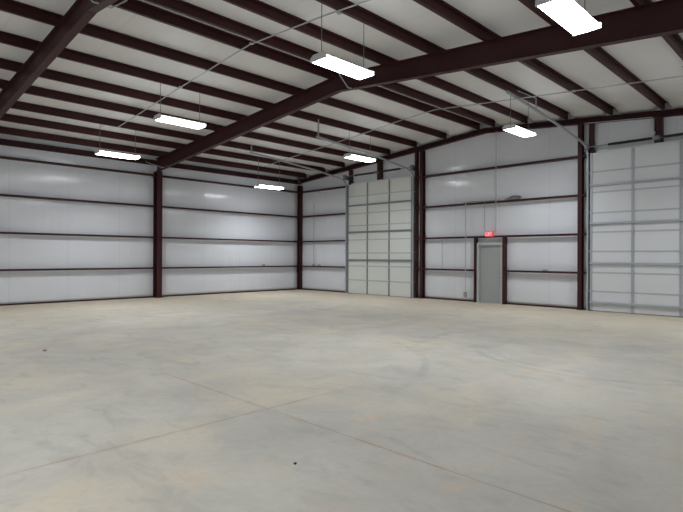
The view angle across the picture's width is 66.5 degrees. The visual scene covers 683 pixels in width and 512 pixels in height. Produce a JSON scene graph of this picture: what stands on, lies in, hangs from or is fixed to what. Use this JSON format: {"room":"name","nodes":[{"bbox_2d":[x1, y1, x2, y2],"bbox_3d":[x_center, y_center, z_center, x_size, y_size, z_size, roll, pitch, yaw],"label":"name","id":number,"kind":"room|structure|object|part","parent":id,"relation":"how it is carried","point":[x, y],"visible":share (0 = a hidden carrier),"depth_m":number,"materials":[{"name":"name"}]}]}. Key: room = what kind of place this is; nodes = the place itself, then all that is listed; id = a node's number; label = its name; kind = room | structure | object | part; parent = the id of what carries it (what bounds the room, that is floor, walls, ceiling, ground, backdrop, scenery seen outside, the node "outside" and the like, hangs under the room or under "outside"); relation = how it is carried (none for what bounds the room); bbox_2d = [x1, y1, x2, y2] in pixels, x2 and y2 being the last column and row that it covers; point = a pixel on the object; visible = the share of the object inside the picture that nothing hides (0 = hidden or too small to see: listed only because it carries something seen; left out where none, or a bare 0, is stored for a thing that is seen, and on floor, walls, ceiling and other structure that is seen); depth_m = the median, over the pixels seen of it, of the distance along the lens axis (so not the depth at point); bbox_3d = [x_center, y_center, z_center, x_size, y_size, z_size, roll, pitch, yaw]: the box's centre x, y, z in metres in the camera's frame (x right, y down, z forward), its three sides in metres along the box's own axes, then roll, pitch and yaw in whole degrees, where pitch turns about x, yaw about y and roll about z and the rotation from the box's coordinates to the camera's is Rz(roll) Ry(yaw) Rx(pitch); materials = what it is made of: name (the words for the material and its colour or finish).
{"room":"empty warehouse","nodes":[
{"label":"empty warehouse","id":0,"kind":"room"},
{"bbox_2d":[0,133,299,303],"bbox_3d":[-9.372,-1.239,19.212,0.135,5.787,20.600,0,0,45],"label":"wall","id":1,"kind":"structure","parent":0,"point":[17,251],"depth_m":20.24,"materials":[{"name":"white metal"}]},
{"bbox_2d":[0,156,154,175],"bbox_3d":[-9.613,-3.242,18.749,0.164,0.070,5.988,0,0,45],"label":"girt","id":2,"kind":"object","parent":1,"relation":"attached to","point":[1,157],"visible":1,"depth_m":18.66,"materials":[{"name":"brown metal"}]},
{"bbox_2d":[0,194,154,206],"bbox_3d":[-9.618,-2.002,18.748,0.164,0.070,5.988,0,0,45],"label":"girt","id":3,"kind":"object","parent":1,"relation":"attached to","point":[4,195],"visible":1,"depth_m":18.68,"materials":[{"name":"brown metal"}]},
{"bbox_2d":[0,232,154,237],"bbox_3d":[-9.623,-0.757,18.747,0.164,0.070,5.988,0,0,45],"label":"girt","id":4,"kind":"object","parent":1,"relation":"attached to","point":[21,233],"visible":1,"depth_m":18.68,"materials":[{"name":"brown metal"}]},
{"bbox_2d":[0,267,154,270],"bbox_3d":[-9.627,0.473,18.745,0.164,0.070,5.988,0,0,45],"label":"girt","id":5,"kind":"object","parent":1,"relation":"attached to","point":[51,269],"visible":1,"depth_m":18.68,"materials":[{"name":"brown metal"}]},
{"bbox_2d":[0,288,296,305],"bbox_3d":[-9.344,1.630,19.170,0.045,0.050,20.600,0,0,45],"label":"baseboard","id":6,"kind":"structure","parent":1,"relation":"attached to","point":[295,288],"depth_m":20.25,"materials":[{"name":"brown metal"}]},
{"bbox_2d":[0,138,298,183],"bbox_3d":[-9.335,-3.755,19.075,0.080,0.200,20.340,0,0,45],"label":"strut","id":7,"kind":"object","parent":1,"relation":"attached to","point":[5,142],"visible":1,"depth_m":20.25,"materials":[{"name":"brown metal"}]},
{"bbox_2d":[162,206,298,217],"bbox_3d":[-4.765,-1.978,23.646,0.164,0.070,7.358,0,0,45],"label":"girt","id":8,"kind":"object","parent":1,"relation":"attached to","point":[169,207],"visible":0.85,"depth_m":23.27,"materials":[{"name":"brown metal"}]},
{"bbox_2d":[162,237,298,241],"bbox_3d":[-4.770,-0.733,23.645,0.164,0.070,7.358,0,0,45],"label":"girt","id":9,"kind":"object","parent":1,"relation":"attached to","point":[162,237],"visible":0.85,"depth_m":23.16,"materials":[{"name":"metal"}]},
{"bbox_2d":[162,265,298,268],"bbox_3d":[-4.775,0.497,23.643,0.164,0.070,7.358,0,0,45],"label":"girt","id":10,"kind":"object","parent":1,"relation":"attached to","point":[295,265],"visible":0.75,"depth_m":23.20,"materials":[{"name":"metal"}]},
{"bbox_2d":[163,175,299,192],"bbox_3d":[-4.761,-3.218,23.648,0.164,0.070,7.358,0,0,45],"label":"girt","id":11,"kind":"object","parent":1,"relation":"attached to","point":[164,176],"visible":0.85,"depth_m":23.03,"materials":[{"name":"brown metal"}]},
{"bbox_2d":[0,289,682,511],"bbox_3d":[-1.901,1.750,11.796,21.400,0.150,21.000,0,0,45],"label":"floor","id":12,"kind":"structure","parent":0,"point":[208,402],"depth_m":5.77,"materials":[{"name":"concrete"}]},
{"bbox_2d":[153,171,162,297],"bbox_3d":[-7.372,-0.866,20.888,0.340,5.060,0.280,0,0,45],"label":"column","id":13,"kind":"structure","parent":12,"relation":"on","point":[158,178],"depth_m":20.82,"materials":[{"name":"brown metal"}]},
{"bbox_2d":[145,0,682,170],"bbox_3d":[-0.071,-4.033,13.671,20.682,1.405,0.986,0,0,45],"label":"rafter","id":14,"kind":"object","parent":13,"relation":"on","point":[663,17],"visible":0.92,"depth_m":10.80,"materials":[{"name":"metal"}]},
{"bbox_2d":[0,126,306,177],"bbox_3d":[-8.969,-4.057,18.826,0.140,0.207,20.500,0,0,45],"label":"purlin","id":15,"kind":"object","parent":14,"relation":"on","point":[3,130],"visible":0.84,"depth_m":19.59,"materials":[{"name":"brown metal"}]},
{"bbox_2d":[0,113,325,171],"bbox_3d":[-7.988,-4.167,17.855,0.140,0.207,20.500,0,0,45],"label":"purlin","id":16,"kind":"object","parent":14,"relation":"on","point":[7,117],"visible":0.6,"depth_m":18.29,"materials":[{"name":"brown metal"}]},
{"bbox_2d":[11,101,344,166],"bbox_3d":[-7.064,-4.270,16.940,0.140,0.207,20.500,0,0,45],"label":"purlin","id":17,"kind":"object","parent":14,"relation":"on","point":[24,106],"visible":0.88,"depth_m":17.48,"materials":[{"name":"brown metal"}]},
{"bbox_2d":[0,79,366,156],"bbox_3d":[-6.069,-4.382,15.955,0.140,0.207,20.500,0,0,45],"label":"purlin","id":18,"kind":"object","parent":14,"relation":"on","point":[32,90],"visible":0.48,"depth_m":15.71,"materials":[{"name":"brown metal"}]},
{"bbox_2d":[0,58,389,154],"bbox_3d":[-5.131,-4.487,15.026,0.140,0.207,20.500,0,0,45],"label":"purlin","id":19,"kind":"object","parent":14,"relation":"on","point":[5,64],"visible":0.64,"depth_m":15.04,"materials":[{"name":"brown metal"}]},
{"bbox_2d":[0,31,416,146],"bbox_3d":[-4.136,-4.598,14.041,0.140,0.207,20.500,0,0,45],"label":"purlin","id":20,"kind":"object","parent":14,"relation":"on","point":[6,38],"visible":0.8,"depth_m":13.79,"materials":[{"name":"brown metal"}]},
{"bbox_2d":[0,0,446,138],"bbox_3d":[-3.127,-4.711,13.042,0.140,0.207,20.500,0,0,45],"label":"purlin","id":21,"kind":"object","parent":14,"relation":"on","point":[9,6],"visible":0.76,"depth_m":12.49,"materials":[{"name":"brown metal"}]},
{"bbox_2d":[111,0,480,129],"bbox_3d":[-2.096,-4.826,12.021,0.140,0.207,20.500,0,0,45],"label":"purlin","id":22,"kind":"object","parent":14,"relation":"on","point":[140,8],"visible":0.8,"depth_m":12.19,"materials":[{"name":"brown metal"}]},
{"bbox_2d":[144,0,494,126],"bbox_3d":[-1.656,-4.827,11.585,0.140,0.200,20.500,0,0,45],"label":"purlin","id":23,"kind":"object","parent":14,"relation":"on","point":[179,6],"visible":0.8,"depth_m":11.64,"materials":[{"name":"brown metal"}]},
{"bbox_2d":[630,0,682,59],"bbox_3d":[3.152,-4.263,6.820,0.140,0.200,20.500,0,0,45],"label":"purlin","id":24,"kind":"object","parent":14,"relation":"on","point":[674,41],"visible":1,"depth_m":10.21,"materials":[{"name":"brown metal"}]},
{"bbox_2d":[297,186,302,289],"bbox_3d":[-2.100,-0.929,26.322,0.180,5.240,0.260,0,0,45],"label":"column","id":25,"kind":"structure","parent":12,"relation":"on","point":[299,188],"depth_m":26.31,"materials":[{"name":"brown metal"}]},
{"bbox_2d":[419,150,424,298],"bbox_3d":[3.265,-1.278,21.009,0.190,5.966,0.200,0,0,45],"label":"column","id":26,"kind":"structure","parent":12,"relation":"on","point":[422,153],"depth_m":20.98,"materials":[{"name":"brown metal"}]},
{"bbox_2d":[298,108,682,183],"bbox_3d":[5.283,-4.159,19.032,20.920,1.032,0.152,0,0,45],"label":"rafter","id":27,"kind":"object","parent":26,"relation":"on","point":[670,112],"visible":1,"depth_m":18.66,"materials":[{"name":"brown metal"}]},
{"bbox_2d":[584,117,655,134],"bbox_3d":[8.391,-3.866,15.786,1.986,0.682,0.057,0,0,45],"label":"conduit","id":28,"kind":"object","parent":27,"relation":"attached to","point":[653,132],"visible":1,"depth_m":15.56,"materials":[{"name":"metal"}]},
{"bbox_2d":[576,124,584,309],"bbox_3d":[7.655,-1.243,16.659,0.190,5.922,0.200,0,0,45],"label":"column","id":29,"kind":"structure","parent":12,"relation":"on","point":[580,206],"depth_m":16.61,"materials":[{"name":"metal"}]},
{"bbox_3d":[-11.742,-0.887,16.476,0.340,5.060,0.280,0,0,45],"label":"column","id":30,"kind":"structure","parent":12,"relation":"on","visible":0},
{"bbox_2d":[0,0,126,118],"bbox_3d":[-4.442,-4.054,9.259,20.682,1.405,0.986,0,0,45],"label":"rafter","id":31,"kind":"object","parent":30,"relation":"on","point":[81,12],"visible":1,"depth_m":10.82,"materials":[{"name":"metal"}]},
{"bbox_2d":[223,0,527,123],"bbox_3d":[-0.782,-4.725,10.719,0.140,0.200,20.500,0,0,45],"label":"purlin","id":32,"kind":"object","parent":31,"relation":"on","point":[258,7],"visible":0.84,"depth_m":11.62,"materials":[{"name":"brown metal"}]},
{"bbox_2d":[315,0,568,119],"bbox_3d":[0.191,-4.611,9.755,0.140,0.200,20.500,0,0,45],"label":"purlin","id":33,"kind":"object","parent":31,"relation":"on","point":[358,13],"visible":0.92,"depth_m":11.15,"materials":[{"name":"brown metal"}]},
{"bbox_2d":[118,0,370,127],"bbox_3d":[-1.003,-4.298,10.519,17.553,0.869,0.131,0,0,45],"label":"conduit","id":34,"kind":"object","parent":33,"relation":"attached to","point":[339,12],"visible":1,"depth_m":11.38,"materials":[{"name":"metal"}]},
{"bbox_2d":[413,0,614,114],"bbox_3d":[1.163,-4.496,8.791,0.140,0.200,20.500,0,0,45],"label":"purlin","id":35,"kind":"object","parent":31,"relation":"on","point":[441,8],"visible":0.92,"depth_m":10.73,"materials":[{"name":"brown metal"}]},
{"bbox_2d":[518,0,667,109],"bbox_3d":[2.158,-4.379,7.805,0.140,0.200,20.500,0,0,45],"label":"purlin","id":36,"kind":"object","parent":31,"relation":"on","point":[598,53],"visible":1,"depth_m":11.99,"materials":[{"name":"brown metal"}]},
{"bbox_2d":[0,0,682,176],"bbox_3d":[-1.895,-4.485,11.785,21.013,1.125,20.750,0,0,45],"label":"ceiling","id":37,"kind":"structure","parent":0,"point":[650,58],"depth_m":13.12,"materials":[{"name":"white metal"}]},
{"bbox_2d":[94,130,140,159],"bbox_3d":[-7.264,-3.788,16.924,0.410,1.118,1.320,0,0,45],"label":"light fixture","id":38,"kind":"object","parent":37,"relation":"hanging from","point":[98,151],"visible":1,"depth_m":16.83,"materials":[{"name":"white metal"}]},
{"bbox_2d":[154,83,205,128],"bbox_3d":[-4.329,-4.113,14.018,0.410,1.125,1.320,0,0,45],"label":"light fixture","id":39,"kind":"object","parent":37,"relation":"hanging from","point":[160,117],"visible":0.94,"depth_m":13.87,"materials":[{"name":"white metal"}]},
{"bbox_2d":[254,156,283,189],"bbox_3d":[-3.104,-3.580,22.360,0.410,1.347,1.320,0,0,45],"label":"light fixture","id":40,"kind":"object","parent":37,"relation":"hanging from","point":[258,185],"visible":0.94,"depth_m":22.11,"materials":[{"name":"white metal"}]},
{"bbox_2d":[310,3,373,79],"bbox_3d":[0.040,-4.125,9.902,0.410,1.174,1.320,0,0,45],"label":"light fixture","id":41,"kind":"object","parent":37,"relation":"hanging from","point":[322,58],"visible":0.94,"depth_m":9.74,"materials":[{"name":"white plastic"}]},
{"bbox_2d":[343,131,375,161],"bbox_3d":[0.682,-4.092,19.119,0.410,1.112,1.320,0,0,45],"label":"light fixture","id":42,"kind":"object","parent":37,"relation":"hanging from","point":[348,155],"visible":0.89,"depth_m":18.92,"materials":[{"name":"white plastic"}]},
{"bbox_2d":[263,76,682,166],"bbox_3d":[3.408,-4.274,16.286,19.402,0.869,0.140,0,0,45],"label":"conduit","id":43,"kind":"object","parent":37,"relation":"hanging from","point":[675,76],"visible":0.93,"depth_m":15.13,"materials":[{"name":"metal"}]},
{"bbox_2d":[502,96,535,136],"bbox_3d":[5.268,-4.165,15.393,0.410,1.066,1.320,0,0,45],"label":"light fixture","id":44,"kind":"object","parent":37,"relation":"hanging from","point":[512,128],"visible":0.89,"depth_m":15.20,"materials":[{"name":"white plastic"}]},
{"bbox_2d":[535,0,601,35],"bbox_3d":[3.211,-3.855,7.322,0.410,1.032,1.320,0,0,45],"label":"light fixture","id":45,"kind":"object","parent":37,"relation":"hanging from","point":[567,13],"visible":1,"depth_m":7.25,"materials":[{"name":"white plastic"}]},
{"bbox_2d":[300,102,682,309],"bbox_3d":[5.384,-1.610,19.140,21.000,6.643,0.135,0,0,45],"label":"wall","id":46,"kind":"structure","parent":0,"point":[558,178],"depth_m":18.70,"materials":[{"name":"white metal"}]},
{"bbox_2d":[300,213,344,217],"bbox_3d":[-0.818,-1.961,25.074,3.393,0.070,0.164,0,0,45],"label":"girt","id":47,"kind":"object","parent":46,"relation":"attached to","point":[335,213],"visible":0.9,"depth_m":25.00,"materials":[{"name":"metal"}]},
{"bbox_2d":[300,240,344,241],"bbox_3d":[-0.823,-0.716,25.072,3.393,0.070,0.164,0,0,45],"label":"girt","id":48,"kind":"object","parent":46,"relation":"attached to","point":[318,240],"visible":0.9,"depth_m":24.85,"materials":[{"name":"brown metal"}]},
{"bbox_2d":[300,186,344,192],"bbox_3d":[-0.813,-3.201,25.075,3.393,0.070,0.164,0,0,45],"label":"girt","id":49,"kind":"object","parent":46,"relation":"attached to","point":[340,187],"visible":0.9,"depth_m":25.11,"materials":[{"name":"brown metal"}]},
{"bbox_2d":[300,265,344,267],"bbox_3d":[-0.828,0.514,25.071,3.393,0.070,0.164,0,0,45],"label":"girt","id":50,"kind":"object","parent":46,"relation":"attached to","point":[300,265],"visible":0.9,"depth_m":24.75,"materials":[{"name":"metal"}]},
{"bbox_2d":[302,288,344,292],"bbox_3d":[-0.832,1.669,25.201,3.250,0.050,0.050,0,0,45],"label":"baseboard","id":51,"kind":"structure","parent":46,"relation":"attached to","point":[302,288],"depth_m":25.18,"materials":[{"name":"brown metal"}]},
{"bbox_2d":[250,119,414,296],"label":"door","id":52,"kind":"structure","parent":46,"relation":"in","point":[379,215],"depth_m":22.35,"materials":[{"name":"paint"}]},
{"bbox_2d":[349,170,414,184],"bbox_3d":[1.657,-1.115,22.608,3.595,5.631,0.174,0,0,45],"label":"door frame","id":53,"kind":"structure","parent":46,"relation":"attached to","point":[411,175],"depth_m":23.36,"materials":[{"name":"white paint"}]},
{"bbox_2d":[377,162,382,179],"bbox_3d":[1.679,-3.688,22.599,0.200,0.778,0.174,0,0,45],"label":"post","id":54,"kind":"object","parent":53,"relation":"on","point":[379,164],"visible":0.81,"depth_m":22.52,"materials":[{"name":"brown metal"}]},
{"bbox_2d":[414,152,418,297],"bbox_3d":[3.062,-1.262,21.216,0.090,5.933,0.174,0,0,45],"label":"door frame","id":55,"kind":"structure","parent":46,"relation":"attached to","point":[416,215],"depth_m":21.18,"materials":[{"name":"brown metal"}]},
{"bbox_2d":[423,297,473,301],"bbox_3d":[4.098,1.683,20.317,2.570,0.050,0.050,0,0,45],"label":"baseboard","id":56,"kind":"structure","parent":46,"relation":"attached to","point":[423,297],"depth_m":20.22,"materials":[{"name":"brown metal"}]},
{"bbox_2d":[423,268,473,270],"bbox_3d":[4.135,0.528,20.154,2.315,0.070,0.164,0,0,45],"label":"girt","id":57,"kind":"object","parent":46,"relation":"attached to","point":[423,268],"visible":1,"depth_m":20.01,"materials":[{"name":"metal"}]},
{"bbox_2d":[464,202,466,296],"bbox_3d":[4.643,-0.231,19.505,0.120,3.560,0.050,0,0,45],"label":"conduit","id":58,"kind":"object","parent":57,"relation":"attached to","point":[465,292],"visible":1,"depth_m":19.50,"materials":[{"name":"metal"}]},
{"bbox_2d":[474,238,477,301],"bbox_3d":[4.980,0.523,19.307,0.075,2.375,0.174,0,0,45],"label":"door frame","id":59,"kind":"structure","parent":46,"relation":"attached to","point":[475,239],"depth_m":19.25,"materials":[{"name":"brown metal"}]},
{"bbox_2d":[477,242,501,303],"bbox_3d":[5.406,0.611,18.913,1.040,2.200,0.130,0,0,45],"label":"door","id":60,"kind":"structure","parent":46,"relation":"in","point":[489,255],"depth_m":18.94,"materials":[{"name":"grey paint"}]},
{"bbox_2d":[423,233,576,238],"bbox_3d":[5.466,-0.699,18.842,6.048,0.070,0.164,0,0,45],"label":"girt","id":61,"kind":"object","parent":46,"relation":"attached to","point":[569,234],"visible":0.9,"depth_m":18.37,"materials":[{"name":"brown metal"}]},
{"bbox_2d":[485,231,493,236],"bbox_3d":[5.341,-0.799,18.801,0.320,0.200,0.061,0,0,45],"label":"exit sign","id":62,"kind":"object","parent":61,"relation":"attached to","point":[487,233],"visible":1,"depth_m":18.77,"materials":[{"name":"red plastic"}]},
{"bbox_2d":[423,156,577,177],"bbox_3d":[5.476,-3.183,18.845,6.048,0.070,0.164,0,0,45],"label":"girt","id":63,"kind":"object","parent":46,"relation":"attached to","point":[571,157],"visible":0.9,"depth_m":18.45,"materials":[{"name":"brown metal"}]},
{"bbox_2d":[423,194,577,208],"bbox_3d":[5.471,-2.015,18.843,6.048,0.214,0.164,0,0,45],"label":"girt","id":64,"kind":"object","parent":46,"relation":"attached to","point":[576,195],"depth_m":18.30,"materials":[{"name":"metal"}]},
{"bbox_2d":[495,131,496,231],"bbox_3d":[5.505,-2.654,18.678,0.110,3.637,0.028,0,0,45],"label":"conduit","id":65,"kind":"object","parent":64,"relation":"attached to","point":[496,131],"visible":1,"depth_m":18.64,"materials":[{"name":"metal"}]},
{"bbox_3d":[6.018,-2.051,18.285,0.620,0.139,0.094,0,0,45],"label":"cable coil","id":66,"kind":"part","parent":64,"relation":"part of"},
{"bbox_2d":[502,237,506,303],"bbox_3d":[5.797,0.525,18.498,0.100,2.375,0.174,0,0,45],"label":"door frame","id":67,"kind":"structure","parent":46,"relation":"attached to","point":[504,239],"depth_m":18.44,"materials":[{"name":"brown metal"}]},
{"bbox_2d":[505,270,576,273],"bbox_3d":[6.724,0.535,17.590,2.493,0.070,0.164,0,0,45],"label":"girt","id":68,"kind":"object","parent":46,"relation":"attached to","point":[523,271],"visible":0.9,"depth_m":17.46,"materials":[{"name":"brown metal"}]},
{"bbox_2d":[507,303,576,308],"bbox_3d":[6.794,1.690,17.646,2.520,0.050,0.050,0,0,45],"label":"baseboard","id":69,"kind":"structure","parent":46,"relation":"attached to","point":[507,303],"depth_m":17.58,"materials":[{"name":"brown metal"}]},
{"bbox_2d":[588,123,594,310],"bbox_3d":[7.893,-1.230,16.431,0.120,5.897,0.174,0,0,45],"label":"door frame","id":70,"kind":"structure","parent":46,"relation":"attached to","point":[591,125],"depth_m":16.39,"materials":[{"name":"brown metal"}]},
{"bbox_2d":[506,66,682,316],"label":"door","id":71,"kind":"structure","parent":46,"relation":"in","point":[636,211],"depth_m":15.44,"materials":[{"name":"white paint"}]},
{"bbox_2d":[597,140,682,151],"bbox_3d":[9.247,-3.218,15.106,3.420,0.120,0.160,0,0,45],"label":"door frame","id":72,"kind":"structure","parent":46,"relation":"attached to","point":[675,140],"depth_m":15.40,"materials":[{"name":"white paint"}]},
{"bbox_2d":[654,117,663,142],"bbox_3d":[9.223,-3.647,15.124,0.200,0.738,0.174,0,0,45],"label":"post","id":73,"kind":"object","parent":72,"relation":"on","point":[658,121],"visible":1,"depth_m":15.06,"materials":[{"name":"brown metal"}]}
]}

